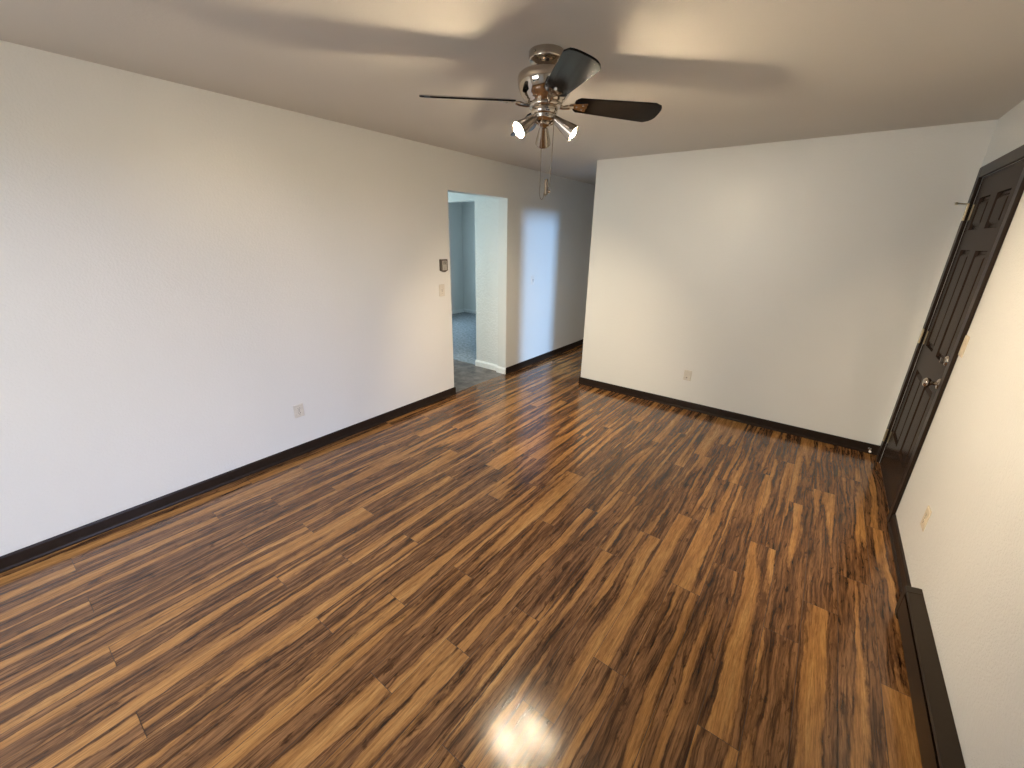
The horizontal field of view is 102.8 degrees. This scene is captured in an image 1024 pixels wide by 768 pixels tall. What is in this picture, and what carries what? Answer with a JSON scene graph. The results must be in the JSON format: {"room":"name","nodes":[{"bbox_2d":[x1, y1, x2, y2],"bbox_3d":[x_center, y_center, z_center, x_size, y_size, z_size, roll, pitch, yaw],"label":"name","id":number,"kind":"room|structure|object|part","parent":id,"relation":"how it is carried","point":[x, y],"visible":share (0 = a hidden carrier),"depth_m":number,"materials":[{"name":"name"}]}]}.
{"room":"empty living room","nodes":[
{"label":"empty living room","id":0,"kind":"room"},
{"bbox_2d":[0,40,594,555],"bbox_3d":[-0.959,-0.931,3.895,0.130,2.440,8.300,15,24,34],"label":"wall","id":1,"kind":"structure","parent":0,"point":[184,269],"depth_m":2.56,"materials":[{"name":"paint"}]},
{"bbox_2d":[0,387,455,573],"bbox_3d":[-2.025,0.671,2.859,0.020,0.083,4.623,15,24,34],"label":"baseboard","id":2,"kind":"structure","parent":1,"relation":"attached to","point":[9,561],"depth_m":2.70,"materials":[{"name":"black wood"}]},
{"bbox_2d":[293,403,304,417],"bbox_3d":[-1.667,0.211,3.201,0.009,0.104,0.076,15,24,34],"label":"wall outlet","id":3,"kind":"object","parent":1,"relation":"attached to","point":[298,409],"visible":1,"depth_m":3.20,"materials":[{"name":"beige plastic"}]},
{"bbox_2d":[439,284,444,296],"bbox_3d":[-0.701,-0.944,4.124,0.019,0.117,0.074,15,24,34],"label":"light switch","id":4,"kind":"object","parent":1,"relation":"attached to","point":[441,287],"visible":1,"depth_m":4.12,"materials":[{"name":"beige plastic"}]},
{"bbox_2d":[439,259,447,271],"bbox_3d":[-0.676,-1.174,4.055,0.038,0.122,0.088,15,24,34],"label":"thermostat","id":5,"kind":"object","parent":1,"relation":"attached to","point":[443,263],"visible":1,"depth_m":4.04,"materials":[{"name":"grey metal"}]},
{"bbox_2d":[531,275,534,284],"bbox_3d":[0.280,-1.359,5.359,0.019,0.122,0.074,15,24,34],"label":"light switch","id":6,"kind":"object","parent":1,"relation":"attached to","point":[533,276],"visible":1,"depth_m":5.35,"materials":[{"name":"white plastic"}]},
{"bbox_2d":[506,339,582,373],"bbox_3d":[0.750,-0.522,6.346,0.020,0.083,2.750,15,24,34],"label":"baseboard","id":7,"kind":"structure","parent":1,"relation":"attached to","point":[536,359],"depth_m":5.94,"materials":[{"name":"black wood"}]},
{"bbox_2d":[448,202,463,310],"bbox_3d":[-2.043,-2.490,8.217,0.110,2.440,2.935,15,24,34],"label":"wall","id":8,"kind":"structure","parent":0,"point":[454,209],"depth_m":9.11,"materials":[{"name":"paint"}]},
{"bbox_2d":[452,309,463,313],"bbox_3d":[-2.017,-1.365,8.571,0.016,0.082,2.920,15,24,34],"label":"baseboard","id":9,"kind":"structure","parent":8,"relation":"attached to","point":[458,310],"depth_m":9.51,"materials":[{"name":"white paint"}]},
{"bbox_2d":[0,344,921,767],"bbox_3d":[-0.311,0.445,3.851,6.145,0.100,8.300,15,24,34],"label":"floor","id":10,"kind":"structure","parent":0,"point":[531,566],"depth_m":1.95,"materials":[{"name":"brown wood"}]},
{"bbox_2d":[452,312,476,364],"bbox_3d":[-0.638,-0.916,7.647,3.570,0.104,3.150,15,24,34],"label":"floor","id":11,"kind":"structure","parent":0,"point":[463,323],"depth_m":7.22,"materials":[{"name":"grey carpet"}]},
{"bbox_2d":[462,202,475,309],"bbox_3d":[0.276,-2.508,8.383,3.620,2.440,0.115,15,24,34],"label":"wall","id":12,"kind":"structure","parent":0,"point":[468,208],"depth_m":9.16,"materials":[{"name":"paint"}]},
{"bbox_2d":[464,309,475,313],"bbox_3d":[0.261,-1.369,8.698,3.510,0.082,0.016,15,24,34],"label":"baseboard","id":13,"kind":"structure","parent":12,"relation":"attached to","point":[465,310],"depth_m":9.57,"materials":[{"name":"white paint"}]},
{"bbox_2d":[448,192,498,364],"bbox_3d":[-0.978,-1.565,5.673,2.170,2.440,0.108,15,24,34],"label":"wall","id":14,"kind":"structure","parent":0,"point":[486,208],"depth_m":5.14,"materials":[{"name":"paint"}]},
{"bbox_2d":[475,360,505,373],"bbox_3d":[-0.295,-0.231,5.476,0.554,0.082,0.058,15,24,34],"label":"baseboard","id":15,"kind":"structure","parent":14,"relation":"attached to","point":[483,364],"depth_m":5.48,"materials":[{"name":"white paint"}]},
{"bbox_2d":[0,0,1023,184],"bbox_3d":[-0.396,-2.087,3.382,8.350,0.100,9.000,15,24,34],"label":"ceiling","id":16,"kind":"structure","parent":0,"point":[722,73],"depth_m":1.86,"materials":[{"name":"paint"}]},
{"bbox_2d":[419,44,661,199],"bbox_3d":[0.147,-1.174,1.891,0.868,0.598,0.868,15,24,34],"label":"ceiling fan","id":17,"kind":"object","parent":16,"relation":"hanging from","point":[554,72],"visible":1,"depth_m":1.80,"materials":[{"name":"silver metal"}]},
{"bbox_3d":[-0.194,-1.254,1.798,0.420,0.050,0.137,-3,20,-10],"label":"blade","id":18,"kind":"part","parent":17,"relation":"part of","materials":[{"name":"black wood"}]},
{"bbox_3d":[0.050,-1.160,1.843,0.058,0.072,0.081,15,24,34],"label":"bulb","id":19,"kind":"part","parent":17,"relation":"part of","materials":[{"name":"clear glass"}]},
{"bbox_3d":[0.088,-1.385,2.180,0.137,0.050,0.420,-3,20,-10],"label":"blade","id":20,"kind":"part","parent":17,"relation":"part of","materials":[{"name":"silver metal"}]},
{"bbox_3d":[0.056,-1.167,1.851,0.123,0.108,0.074,-17,26,-40],"label":"lamp shade","id":21,"kind":"part","parent":17,"relation":"part of","materials":[{"name":"silver metal"}]},
{"bbox_3d":[0.144,-1.045,1.889,0.025,0.355,0.004,1,20,0],"label":"pull chain","id":22,"kind":"part","parent":17,"relation":"part of","materials":[{"name":"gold metal"}]},
{"bbox_3d":[0.161,-1.206,1.980,0.074,0.115,0.118,-3,20,-12],"label":"lamp shade","id":23,"kind":"part","parent":17,"relation":"part of","materials":[{"name":"silver metal"}]},
{"bbox_3d":[0.180,-1.062,1.883,0.020,0.318,0.004,1,20,0],"label":"pull chain","id":24,"kind":"part","parent":17,"relation":"part of","materials":[{"name":"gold metal"}]},
{"bbox_3d":[0.242,-1.168,1.865,0.123,0.108,0.074,0,20,-4],"label":"lamp shade","id":25,"kind":"part","parent":17,"relation":"part of","materials":[{"name":"silver metal"}]},
{"bbox_3d":[0.209,-1.153,1.535,0.137,0.050,0.420,-3,20,-10],"label":"blade","id":26,"kind":"part","parent":17,"relation":"part of","materials":[{"name":"black wood"}]},
{"bbox_3d":[0.491,-1.283,1.916,0.420,0.050,0.137,-3,20,-10],"label":"blade","id":27,"kind":"part","parent":17,"relation":"part of","materials":[{"name":"black wood"}]},
{"bbox_2d":[581,119,997,445],"bbox_3d":[2.069,-0.859,3.845,2.935,2.440,0.130,15,24,34],"label":"wall","id":28,"kind":"structure","parent":0,"point":[796,282],"depth_m":3.55,"materials":[{"name":"paint"}]},
{"bbox_2d":[683,370,691,380],"bbox_3d":[1.810,-0.087,4.218,0.074,0.108,0.017,15,24,34],"label":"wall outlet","id":29,"kind":"object","parent":28,"relation":"attached to","point":[687,374],"visible":1,"depth_m":4.22,"materials":[{"name":"beige plastic"}]},
{"bbox_2d":[579,377,879,454],"bbox_3d":[1.955,0.257,4.219,2.819,0.083,0.020,15,24,34],"label":"baseboard","id":30,"kind":"structure","parent":28,"relation":"attached to","point":[848,443],"depth_m":4.00,"materials":[{"name":"black wood"}]},
{"bbox_2d":[879,100,1023,767],"bbox_3d":[1.395,0.217,0.794,0.120,2.440,5.850,15,24,34],"label":"wall","id":31,"kind":"structure","parent":0,"point":[967,561],"depth_m":1.60,"materials":[{"name":"paint"}]},
{"bbox_2d":[887,514,910,594],"bbox_3d":[2.148,0.955,2.270,0.020,0.083,0.805,15,24,34],"label":"baseboard","id":32,"kind":"structure","parent":31,"relation":"attached to","point":[903,578],"depth_m":2.27,"materials":[{"name":"black wood"}]},
{"bbox_2d":[920,505,931,531],"bbox_3d":[2.082,0.676,2.059,0.008,0.116,0.072,15,24,34],"label":"wall outlet","id":33,"kind":"object","parent":31,"relation":"attached to","point":[927,514],"visible":1,"depth_m":2.05,"materials":[{"name":"beige plastic"}]},
{"bbox_2d":[895,586,965,767],"bbox_3d":[1.284,1.273,1.197,0.057,0.175,1.940,15,24,34],"label":"baseboard heater","id":34,"kind":"object","parent":31,"relation":"attached to","point":[938,740],"visible":1,"depth_m":1.50,"materials":[{"name":"brown metal"}]},
{"bbox_3d":[1.271,1.274,1.208,0.022,0.106,1.900,15,24,34],"label":"panel","id":35,"kind":"part","parent":34,"relation":"part of","materials":[{"name":"brown metal"}]},
{"bbox_3d":[1.305,1.278,1.182,0.004,0.168,1.932,15,24,34],"label":"plate","id":36,"kind":"part","parent":34,"relation":"part of","materials":[{"name":"metal"}]},
{"bbox_2d":[876,145,1023,521],"bbox_3d":[2.743,-0.254,2.612,0.213,2.152,1.044,15,24,34],"label":"door","id":37,"kind":"structure","parent":31,"relation":"in","point":[990,217],"depth_m":2.53,"materials":[{"name":"brown paint"}]},
{"bbox_2d":[958,335,969,357],"bbox_3d":[2.394,-0.200,2.168,0.008,0.112,0.070,15,24,34],"label":"light switch","id":38,"kind":"object","parent":31,"relation":"attached to","point":[966,339],"visible":1,"depth_m":2.16,"materials":[{"name":"beige plastic"}]}
]}

